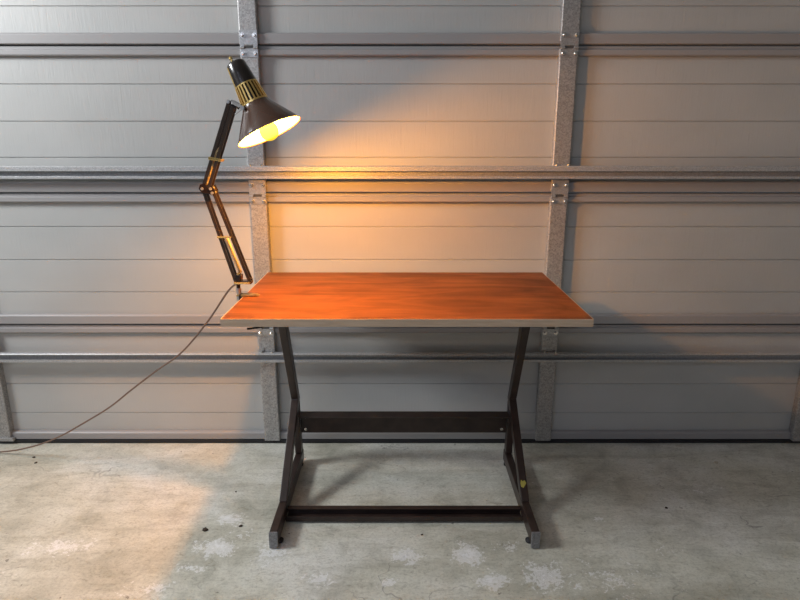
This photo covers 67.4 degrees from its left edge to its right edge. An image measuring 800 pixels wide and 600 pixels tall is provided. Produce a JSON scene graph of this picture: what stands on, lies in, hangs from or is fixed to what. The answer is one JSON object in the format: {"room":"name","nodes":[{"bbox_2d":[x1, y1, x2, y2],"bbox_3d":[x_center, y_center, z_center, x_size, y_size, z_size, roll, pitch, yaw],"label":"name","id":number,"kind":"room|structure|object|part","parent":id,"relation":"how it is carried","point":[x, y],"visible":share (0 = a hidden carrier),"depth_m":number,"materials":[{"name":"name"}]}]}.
{"room":"garage","nodes":[
{"label":"garage","id":0,"kind":"room"},
{"bbox_2d":[0,443,799,599],"bbox_3d":[0.225,1.242,0.265,5.850,0.120,5.383,0,15,0],"label":"floor","id":1,"kind":"structure","parent":0,"point":[84,521],"depth_m":1.95,"materials":[{"name":"concrete"}]},
{"bbox_2d":[220,272,593,547],"bbox_3d":[0.018,0.339,1.989,0.999,0.753,0.599,0,15,0],"label":"table","id":2,"kind":"object","parent":1,"relation":"on","point":[523,300],"visible":1,"depth_m":1.97,"materials":[{"name":"brown wood"}]},
{"bbox_2d":[0,56,300,452],"bbox_3d":[-1.261,-0.013,2.001,2.060,1.428,0.324,3,15,12],"label":"desk lamp","id":3,"kind":"object","parent":2,"relation":"attached to","point":[264,119],"visible":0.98,"depth_m":1.66,"materials":[{"name":"black metal"}]},
{"bbox_3d":[-1.384,0.273,2.163,1.819,0.793,0.253,2,15,6],"label":"power cord","id":4,"kind":"part","parent":3,"relation":"part of","materials":[{"name":"brown plastic"}]},
{"bbox_3d":[-0.553,-0.317,1.719,0.046,0.036,0.003,0,15,0],"label":"elbow plate","id":5,"kind":"part","parent":3,"relation":"part of","materials":[{"name":"black metal"}]},
{"bbox_3d":[-0.511,-0.433,1.675,0.143,0.235,0.028,8,17,28],"label":"arm","id":6,"kind":"part","parent":3,"relation":"part of","materials":[{"name":"black metal"}]},
{"bbox_3d":[-0.533,-0.189,1.785,0.092,0.282,0.029,-6,16,-23],"label":"arm","id":7,"kind":"part","parent":3,"relation":"part of","materials":[{"name":"black metal"}]},
{"bbox_3d":[-0.498,-0.425,1.677,0.143,0.239,0.028,8,17,28],"label":"arm","id":8,"kind":"part","parent":3,"relation":"part of","materials":[{"name":"brown metal"}]},
{"bbox_3d":[-0.499,-0.192,1.785,0.105,0.284,0.029,-5,16,-19],"label":"arm","id":9,"kind":"part","parent":3,"relation":"part of","materials":[{"name":"brown metal"}]},
{"bbox_3d":[-0.495,-0.012,1.847,0.017,0.053,0.017,0,15,0],"label":"clamp post","id":10,"kind":"part","parent":3,"relation":"part of","materials":[{"name":"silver metal"}]},
{"bbox_3d":[-0.477,-0.051,1.816,0.044,0.006,0.006,0,15,0],"label":"brace rod","id":11,"kind":"part","parent":3,"relation":"part of","materials":[{"name":"gold metal"}]},
{"bbox_2d":[235,79,267,105],"bbox_3d":[-0.394,-0.545,1.592,0.085,0.079,0.075,0,15,0],"label":"vent","id":12,"kind":"object","parent":3,"relation":"attached to","point":[249,92],"depth_m":1.57,"materials":[{"name":"gold metal"}]},
{"bbox_3d":[-0.353,-0.463,1.605,0.055,0.072,0.050,0,15,0],"label":"bulb","id":13,"kind":"part","parent":3,"relation":"part of","materials":[{"name":"yellow glass"}]},
{"bbox_3d":[-0.350,-0.475,1.602,0.165,0.133,0.183,0,15,0],"label":"lamp shade","id":14,"kind":"part","parent":3,"relation":"part of","materials":[{"name":"brown metal"}]},
{"bbox_3d":[-0.388,0.303,2.062,0.026,0.670,0.332,0,15,0],"label":"post","id":15,"kind":"part","parent":2,"relation":"part of","materials":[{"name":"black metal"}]},
{"bbox_3d":[-0.388,0.478,2.274,0.024,0.215,0.052,0,15,0],"label":"leg","id":16,"kind":"part","parent":2,"relation":"part of","materials":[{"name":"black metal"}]},
{"bbox_3d":[0.415,0.478,2.274,0.024,0.215,0.052,0,15,0],"label":"leg","id":17,"kind":"part","parent":2,"relation":"part of","materials":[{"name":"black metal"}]},
{"bbox_3d":[0.415,0.303,2.062,0.026,0.670,0.332,0,15,0],"label":"post","id":18,"kind":"part","parent":2,"relation":"part of","materials":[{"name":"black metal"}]},
{"bbox_3d":[0.225,-0.828,2.205,5.550,2.900,0.180,0,15,0],"label":"wall","id":19,"kind":"structure","parent":0,"visible":0},
{"bbox_2d":[0,0,799,442],"bbox_3d":[0.000,-0.398,2.238,4.600,2.052,0.074,0,15,0],"label":"door","id":20,"kind":"structure","parent":19,"relation":"in","point":[692,300],"depth_m":2.27,"materials":[{"name":"paint"}]},
{"bbox_3d":[0.000,-1.151,2.069,4.600,0.509,0.020,0,15,0],"label":"panel","id":21,"kind":"part","parent":20,"relation":"part of","materials":[{"name":"paint"}]},
{"bbox_3d":[0.000,-0.920,2.109,4.600,0.040,0.018,0,15,0],"label":"rail","id":22,"kind":"part","parent":20,"relation":"part of","materials":[{"name":"grey metal"}]},
{"bbox_3d":[0.000,-0.654,2.199,4.600,0.509,0.020,0,15,0],"label":"panel","id":23,"kind":"part","parent":20,"relation":"part of","materials":[{"name":"paint"}]},
{"bbox_3d":[0.000,-0.879,2.120,4.600,0.033,0.017,0,15,0],"label":"rail","id":24,"kind":"part","parent":20,"relation":"part of","materials":[{"name":"grey metal"}]},
{"bbox_3d":[0.000,-0.423,2.239,4.600,0.040,0.018,0,15,0],"label":"rail","id":25,"kind":"part","parent":20,"relation":"part of","materials":[{"name":"grey metal"}]},
{"bbox_3d":[0.000,-0.158,2.329,4.600,0.509,0.020,0,15,0],"label":"panel","id":26,"kind":"part","parent":20,"relation":"part of","materials":[{"name":"paint"}]},
{"bbox_3d":[0.000,-0.382,2.250,4.600,0.033,0.017,0,15,0],"label":"rail","id":27,"kind":"part","parent":20,"relation":"part of","materials":[{"name":"grey metal"}]},
{"bbox_3d":[0.000,0.074,2.369,4.600,0.040,0.018,0,15,0],"label":"rail","id":28,"kind":"part","parent":20,"relation":"part of","materials":[{"name":"grey metal"}]},
{"bbox_3d":[0.000,0.334,2.458,4.600,0.500,0.020,0,15,0],"label":"panel","id":29,"kind":"part","parent":20,"relation":"part of","materials":[{"name":"paint"}]},
{"bbox_3d":[0.000,0.115,2.381,4.600,0.033,0.017,0,15,0],"label":"rail","id":30,"kind":"part","parent":20,"relation":"part of","materials":[{"name":"grey metal"}]},
{"bbox_3d":[0.000,0.560,2.497,4.600,0.035,0.018,0,15,0],"label":"rail","id":31,"kind":"part","parent":20,"relation":"part of","materials":[{"name":"grey metal"}]}
]}

